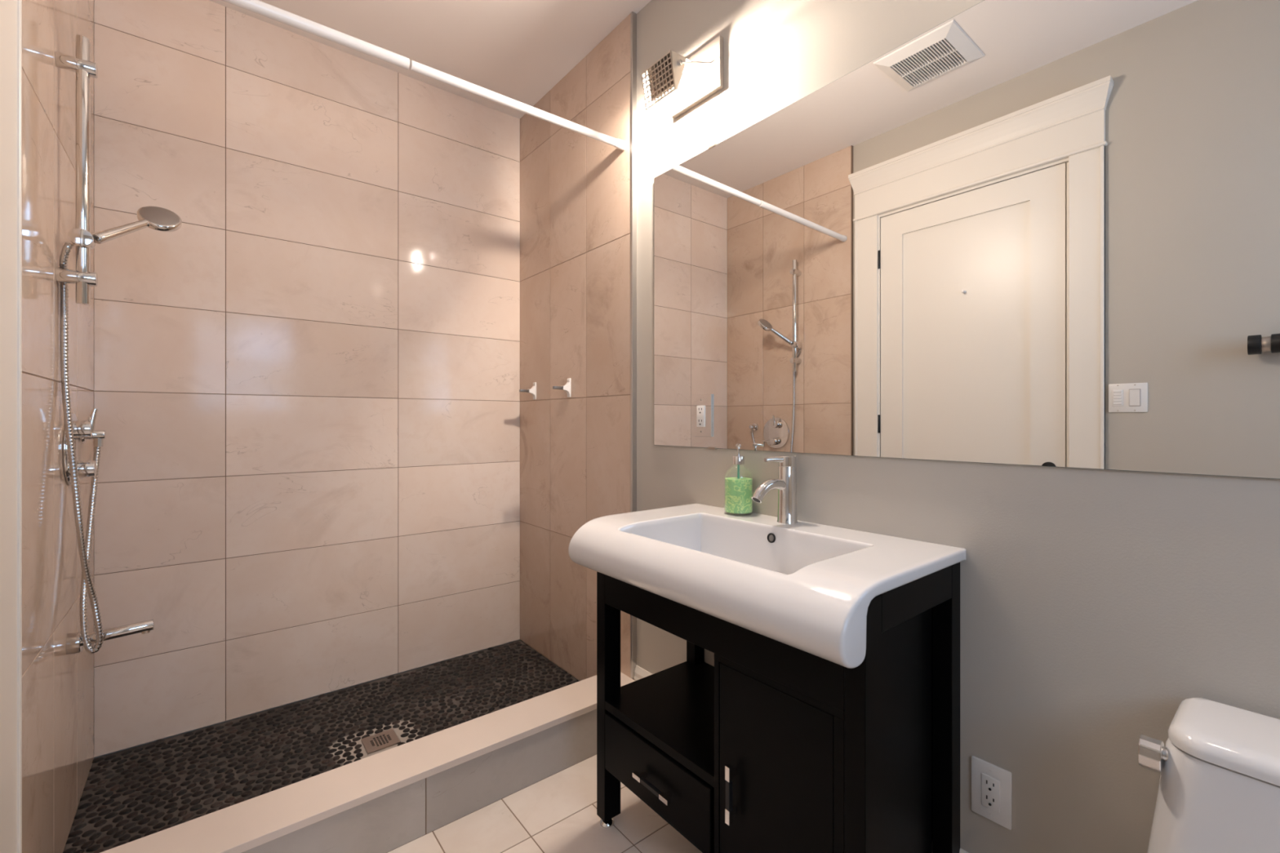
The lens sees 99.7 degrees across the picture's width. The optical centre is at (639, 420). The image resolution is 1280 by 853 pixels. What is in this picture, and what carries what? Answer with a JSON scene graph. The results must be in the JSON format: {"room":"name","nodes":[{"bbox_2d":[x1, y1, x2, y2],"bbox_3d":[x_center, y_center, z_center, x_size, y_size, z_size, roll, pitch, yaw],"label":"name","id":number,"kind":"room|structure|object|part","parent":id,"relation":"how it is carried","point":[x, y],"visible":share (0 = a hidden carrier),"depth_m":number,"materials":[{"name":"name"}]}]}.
{"room":"bathroom","nodes":[
{"label":"bathroom","id":0,"kind":"room"},
{"bbox_2d":[22,0,93,852],"bbox_3d":[-1.533,-0.211,1.433,0.015,2.666,0.923,0,0,-39],"label":"wall","id":1,"kind":"structure","parent":0,"point":[58,686],"depth_m":1.29,"materials":[{"name":"tile"}]},
{"bbox_2d":[55,35,97,305],"bbox_3d":[-1.418,-0.633,1.359,0.071,0.674,0.052,0,0,-39],"label":"slide rail","id":2,"kind":"object","parent":1,"relation":"attached to","point":[81,237],"visible":0.99,"depth_m":1.36,"materials":[{"name":"silver metal"}]},
{"bbox_2d":[92,205,182,244],"bbox_3d":[-1.394,-0.537,1.492,0.081,0.161,0.209,0,0,20],"label":"shower","id":3,"kind":"object","parent":2,"relation":"attached to","point":[156,218],"visible":0.99,"depth_m":1.51,"materials":[{"name":"silver metal"}]},
{"bbox_3d":[-1.391,-0.509,1.450,0.027,0.103,0.134,0,0,10],"label":"handle","id":4,"kind":"part","parent":3,"relation":"part of","materials":[{"name":"silver metal"}]},
{"bbox_3d":[-1.370,-0.583,1.540,0.087,0.066,0.057,0,0,-39],"label":"plate","id":5,"kind":"part","parent":3,"relation":"part of","materials":[{"name":"grey metal"}]},
{"bbox_2d":[62,408,97,485],"bbox_3d":[-1.533,0.072,1.490,0.056,0.212,0.199,0,0,-39],"label":"shower mixer","id":6,"kind":"object","parent":1,"relation":"attached to","point":[82,428],"visible":0.71,"depth_m":1.47,"materials":[{"name":"silver metal"}]},
{"bbox_3d":[-1.551,0.079,1.475,0.010,0.199,0.199,0,0,-39],"label":"plate","id":7,"kind":"part","parent":6,"relation":"part of","materials":[{"name":"silver metal"}]},
{"bbox_3d":[-1.527,0.024,1.479,0.036,0.047,0.047,0,0,-39],"label":"volume knob","id":8,"kind":"part","parent":6,"relation":"part of","materials":[{"name":"silver metal"}]},
{"bbox_3d":[-1.532,0.134,1.490,0.042,0.045,0.045,0,0,-39],"label":"temperature knob","id":9,"kind":"part","parent":6,"relation":"part of","materials":[{"name":"silver metal"}]},
{"bbox_3d":[-1.513,0.000,1.490,0.024,0.067,0.017,0,0,-39],"label":"lever","id":10,"kind":"part","parent":6,"relation":"part of","materials":[{"name":"silver metal"}]},
{"bbox_2d":[58,242,103,653],"bbox_3d":[-1.514,0.094,1.490,0.065,1.073,0.370,0,0,-34],"label":"shower hose","id":11,"kind":"object","parent":1,"relation":"attached to","point":[84,545],"visible":0.92,"depth_m":1.40,"materials":[{"name":"silver metal"}]},
{"bbox_2d":[80,430,106,446],"bbox_3d":[-1.640,0.049,1.619,0.052,0.061,0.050,0,0,-39],"label":"handle","id":12,"kind":"object","parent":1,"relation":"attached to","point":[98,436],"visible":0.65,"depth_m":1.62,"materials":[{"name":"silver metal"}]},
{"bbox_2d":[66,618,154,654],"bbox_3d":[-1.473,0.602,1.508,0.172,0.055,0.055,0,0,-39],"label":"spout","id":13,"kind":"object","parent":1,"relation":"attached to","point":[74,644],"visible":0.93,"depth_m":1.50,"materials":[{"name":"silver metal"}]},
{"bbox_2d":[99,671,635,852],"bbox_3d":[-0.650,0.986,1.569,1.556,0.020,0.171,0,0,-39],"label":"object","id":14,"kind":"structure","parent":1,"relation":"attached to","point":[245,825],"depth_m":1.47,"materials":[{"name":"beige stone"}]},
{"bbox_2d":[241,708,596,852],"bbox_3d":[-0.651,1.086,1.569,1.558,0.178,0.163,0,0,-39],"label":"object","id":15,"kind":"structure","parent":1,"relation":"attached to","point":[384,824],"depth_m":1.54,"materials":[{"name":"tile"}]},
{"bbox_2d":[221,0,626,151],"bbox_3d":[-0.661,-1.043,1.593,1.543,0.060,0.035,0,0,-39],"label":"shower curtain rod","id":16,"kind":"object","parent":1,"relation":"attached to","point":[257,6],"visible":1,"depth_m":1.56,"materials":[{"name":"white metal"}]},
{"bbox_2d":[88,0,522,773],"bbox_3d":[-1.249,-0.184,2.326,1.779,2.719,0.110,0,0,-39],"label":"wall","id":17,"kind":"structure","parent":0,"point":[307,387],"depth_m":2.14,"materials":[{"name":"tile"}]},
{"bbox_2d":[62,640,578,852],"bbox_3d":[-0.955,1.147,1.956,1.557,0.055,0.843,0,0,-39],"label":"floor","id":18,"kind":"structure","parent":0,"point":[128,795],"depth_m":1.88,"materials":[{"name":"tile"}]},
{"bbox_2d":[360,728,400,753],"bbox_3d":[-0.908,1.122,1.891,0.104,0.004,0.104,0,0,-39],"label":"floor drain","id":19,"kind":"object","parent":18,"relation":"on","point":[385,739],"visible":1,"depth_m":1.89,"materials":[{"name":"silver metal"}]},
{"bbox_2d":[63,754,702,852],"bbox_3d":[-0.106,1.215,0.910,1.779,0.120,3.749,0,0,-39],"label":"floor","id":20,"kind":"structure","parent":0,"point":[557,813],"depth_m":1.53,"materials":[{"name":"tile"}]},
{"bbox_2d":[596,562,959,852],"bbox_3d":[0.275,0.730,1.353,0.429,0.850,0.814,0,0,-39],"label":"vanity cabinet","id":21,"kind":"object","parent":20,"relation":"on","point":[774,746],"visible":0.84,"depth_m":1.13,"materials":[{"name":"black wood"}]},
{"bbox_3d":[-0.090,0.768,1.554,0.057,0.730,0.040,0,0,-39],"label":"leg","id":22,"kind":"part","parent":21,"relation":"part of","materials":[{"name":"black wood"}]},
{"bbox_3d":[0.001,0.903,1.374,0.029,0.012,0.030,0,0,-39],"label":"handle","id":23,"kind":"part","parent":21,"relation":"part of","materials":[{"name":"silver metal"}]},
{"bbox_3d":[0.027,0.903,1.329,0.011,0.010,0.073,0,0,-39],"label":"handle","id":24,"kind":"part","parent":21,"relation":"part of","materials":[{"name":"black metal"}]},
{"bbox_2d":[604,661,714,787],"bbox_3d":[0.175,0.802,1.497,0.396,0.024,0.457,0,0,-39],"label":"shelf","id":25,"kind":"object","parent":21,"relation":"attached to","point":[670,710],"depth_m":1.46,"materials":[{"name":"black wood"}]},
{"bbox_3d":[0.036,0.902,1.369,0.020,0.157,0.406,0,0,-39],"label":"drawer","id":26,"kind":"part","parent":21,"relation":"part of","materials":[{"name":"black wood"}]},
{"bbox_3d":[0.066,0.903,1.294,0.029,0.012,0.030,0,0,-39],"label":"handle","id":27,"kind":"part","parent":21,"relation":"part of","materials":[{"name":"silver metal"}]},
{"bbox_3d":[0.182,0.719,1.774,0.044,0.828,0.040,0,0,-39],"label":"leg","id":28,"kind":"part","parent":21,"relation":"part of","materials":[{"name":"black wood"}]},
{"bbox_3d":[0.322,0.756,1.313,0.394,0.454,0.014,0,0,-39],"label":"divider panel","id":29,"kind":"part","parent":21,"relation":"part of","materials":[{"name":"black wood"}]},
{"bbox_3d":[0.137,0.474,1.242,0.018,0.109,0.730,0,0,-39],"label":"rail","id":30,"kind":"part","parent":21,"relation":"part of","materials":[{"name":"black wood"}]},
{"bbox_3d":[0.186,0.783,1.131,0.011,0.060,0.010,0,0,-39],"label":"handle","id":31,"kind":"part","parent":21,"relation":"part of","materials":[{"name":"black metal"}]},
{"bbox_3d":[0.193,0.739,1.136,0.029,0.030,0.012,0,0,-39],"label":"handle","id":32,"kind":"part","parent":21,"relation":"part of","materials":[{"name":"silver metal"}]},
{"bbox_3d":[0.193,0.829,1.136,0.029,0.030,0.012,0,0,-39],"label":"handle","id":33,"kind":"part","parent":21,"relation":"part of","materials":[{"name":"silver metal"}]},
{"bbox_2d":[568,503,965,668],"bbox_3d":[0.252,0.353,1.329,0.495,0.152,0.828,0,0,-39],"label":"washbasin","id":34,"kind":"object","parent":21,"relation":"in","point":[810,588],"visible":0.98,"depth_m":1.15,"materials":[{"name":"white ceramic"}]},
{"bbox_2d":[724,444,753,515],"bbox_3d":[0.292,0.173,1.601,0.086,0.208,0.086,0,0,-39],"label":"soap dispenser","id":35,"kind":"object","parent":34,"relation":"on","point":[739,491],"visible":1,"depth_m":1.57,"materials":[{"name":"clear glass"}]},
{"bbox_2d":[751,455,797,524],"bbox_3d":[0.362,0.186,1.439,0.156,0.180,0.055,0,0,-39],"label":"faucet","id":36,"kind":"object","parent":34,"relation":"on","point":[785,483],"visible":1,"depth_m":1.45,"materials":[{"name":"silver metal"}]},
{"bbox_3d":[0.344,0.186,1.433,0.120,0.061,0.031,0,0,-33],"label":"spout","id":37,"kind":"part","parent":36,"relation":"part of","materials":[{"name":"silver metal"}]},
{"bbox_3d":[0.359,0.106,1.444,0.065,0.018,0.017,0,0,-31],"label":"lever","id":38,"kind":"part","parent":36,"relation":"part of","materials":[{"name":"silver metal"}]},
{"bbox_3d":[0.268,0.755,1.082,0.019,0.450,0.274,0,0,-39],"label":"door","id":39,"kind":"part","parent":21,"relation":"part of","materials":[{"name":"black wood"}]},
{"bbox_3d":[0.394,0.721,0.955,0.057,0.824,0.040,0,0,-39],"label":"leg","id":40,"kind":"part","parent":21,"relation":"part of","materials":[{"name":"black wood"}]},
{"bbox_3d":[0.514,0.674,1.077,0.283,0.618,0.012,0,0,-39],"label":"panel","id":41,"kind":"part","parent":21,"relation":"part of","materials":[{"name":"black wood"}]},
{"bbox_3d":[0.540,0.341,1.058,0.299,0.071,0.018,0,0,-39],"label":"rail","id":42,"kind":"part","parent":21,"relation":"part of","materials":[{"name":"black wood"}]},
{"bbox_3d":[0.435,0.454,1.482,0.018,0.082,0.730,0,0,-39],"label":"rail","id":43,"kind":"part","parent":21,"relation":"part of","materials":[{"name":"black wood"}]},
{"bbox_3d":[0.566,0.739,1.320,0.006,0.488,0.282,0,0,-39],"label":"panel","id":44,"kind":"part","parent":21,"relation":"part of","materials":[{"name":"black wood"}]},
{"bbox_3d":[0.666,0.719,1.174,0.044,0.828,0.040,0,0,-39],"label":"leg","id":45,"kind":"part","parent":21,"relation":"part of","materials":[{"name":"black wood"}]},
{"bbox_2d":[1137,697,1279,852],"bbox_3d":[0.772,0.801,0.496,0.711,0.707,0.532,0,0,-39],"label":"toilet","id":46,"kind":"object","parent":20,"relation":"on","point":[1218,765],"visible":1,"depth_m":0.76,"materials":[{"name":"white ceramic"}]},
{"bbox_3d":[0.768,0.500,0.811,0.033,0.043,0.025,0,0,-39],"label":"flush lever","id":47,"kind":"part","parent":46,"relation":"part of","materials":[{"name":"silver metal"}]},
{"bbox_3d":[0.978,0.462,0.662,0.183,0.029,0.464,0,0,-39],"label":"tank lid","id":48,"kind":"part","parent":46,"relation":"part of","materials":[{"name":"white ceramic"}]},
{"bbox_2d":[208,0,651,119],"bbox_3d":[-0.106,-1.584,0.910,1.779,0.080,3.749,0,0,-39],"label":"ceiling","id":49,"kind":"structure","parent":0,"point":[519,51],"depth_m":2.15,"materials":[{"name":"white paint"}]},
{"bbox_2d":[520,0,1279,852],"bbox_3d":[0.542,-0.184,1.427,0.120,2.719,3.739,0,0,-39],"label":"wall","id":50,"kind":"structure","parent":0,"point":[1095,603],"depth_m":1.26,"materials":[{"name":"beige paint"}]},
{"bbox_2d":[519,382,536,399],"bbox_3d":[-0.543,-0.144,2.610,0.082,0.084,0.027,0,0,-39],"label":"wall hook","id":51,"kind":"object","parent":50,"relation":"attached to","point":[533,390],"visible":1,"depth_m":2.62,"materials":[{"name":"grey metal"}]},
{"bbox_3d":[-0.557,-0.142,2.599,0.046,0.013,0.018,0,0,-39],"label":"arm","id":52,"kind":"part","parent":51,"relation":"part of","materials":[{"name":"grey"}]},
{"bbox_3d":[-0.513,-0.144,2.634,0.006,0.084,0.027,0,0,-39],"label":"plate","id":53,"kind":"part","parent":51,"relation":"part of","materials":[{"name":"white plastic"}]},
{"bbox_2d":[552,377,570,397],"bbox_3d":[-0.343,-0.144,2.363,0.082,0.084,0.027,0,0,-39],"label":"wall hook","id":54,"kind":"object","parent":50,"relation":"attached to","point":[566,387],"visible":1,"depth_m":2.37,"materials":[{"name":"white plastic"}]},
{"bbox_3d":[-0.357,-0.142,2.352,0.046,0.013,0.018,0,0,-39],"label":"arm","id":55,"kind":"part","parent":54,"relation":"part of","materials":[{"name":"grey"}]},
{"bbox_3d":[-0.314,-0.144,2.387,0.006,0.084,0.027,0,0,-39],"label":"plate","id":56,"kind":"part","parent":54,"relation":"part of","materials":[{"name":"white plastic"}]},
{"bbox_2d":[630,11,636,678],"bbox_3d":[-0.024,-0.284,2.049,0.022,2.519,0.013,0,0,-39],"label":"trim","id":57,"kind":"structure","parent":50,"relation":"attached to","point":[633,15],"depth_m":2.04,"materials":[{"name":"silver metal"}]},
{"bbox_2d":[641,35,723,119],"bbox_3d":[0.128,-1.116,1.744,0.167,0.190,0.228,0,0,-39],"label":"wall light","id":58,"kind":"object","parent":50,"relation":"attached to","point":[691,81],"visible":1,"depth_m":1.74,"materials":[{"name":"white"}]},
{"bbox_3d":[0.180,-1.126,1.697,0.117,0.044,0.011,0,0,-30],"label":"arm","id":59,"kind":"part","parent":58,"relation":"part of","materials":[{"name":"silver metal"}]},
{"bbox_2d":[633,665,968,852],"bbox_3d":[0.800,1.042,1.033,0.016,0.226,2.602,0,0,-39],"label":"baseboard","id":60,"kind":"structure","parent":50,"relation":"attached to","point":[640,673],"depth_m":2.01,"materials":[{"name":"white paint"}]},
{"bbox_2d":[653,0,1279,479],"bbox_3d":[0.654,-0.396,1.218,0.010,0.979,1.914,0,0,-39],"label":"wall mirror","id":61,"kind":"object","parent":50,"relation":"attached to","point":[1033,233],"visible":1,"depth_m":1.10,"materials":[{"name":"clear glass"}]},
{"bbox_2d":[692,394,712,436],"bbox_3d":[0.201,-0.016,1.766,0.012,0.138,0.088,0,0,-39],"label":"outlet","id":62,"kind":"object","parent":61,"relation":"attached to","point":[702,404],"visible":1,"depth_m":1.76,"materials":[{"name":"white plastic"}]},
{"bbox_2d":[697,405,704,426],"bbox_3d":[0.199,-0.014,1.765,0.004,0.070,0.034,0,0,-39],"label":"receptacle","id":63,"kind":"object","parent":62,"relation":"attached to","point":[700,409],"depth_m":1.76,"materials":[{"name":"white plastic"}]},
{"bbox_2d":[971,755,1011,830],"bbox_3d":[0.730,0.774,1.124,0.010,0.118,0.074,0,0,-39],"label":"wall outlet","id":64,"kind":"object","parent":50,"relation":"attached to","point":[991,784],"visible":1,"depth_m":1.12,"materials":[{"name":"white plastic"}]},
{"bbox_2d":[981,773,999,813],"bbox_3d":[0.728,0.774,1.122,0.003,0.067,0.033,0,0,-39],"label":"receptacle","id":65,"kind":"object","parent":64,"relation":"attached to","point":[989,781],"depth_m":1.12,"materials":[{"name":"white plastic"}]},
{"bbox_3d":[-0.756,-0.184,0.379,0.100,2.719,3.739,0,0,-39],"label":"wall","id":66,"kind":"structure","parent":0,"visible":0},
{"bbox_2d":[0,0,22,852],"bbox_3d":[-1.184,0.023,1.006,0.022,2.264,0.128,0,0,-39],"label":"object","id":67,"kind":"structure","parent":66,"relation":"attached to","point":[11,11],"depth_m":1.01,"materials":[{"name":"white paint"}]}
]}

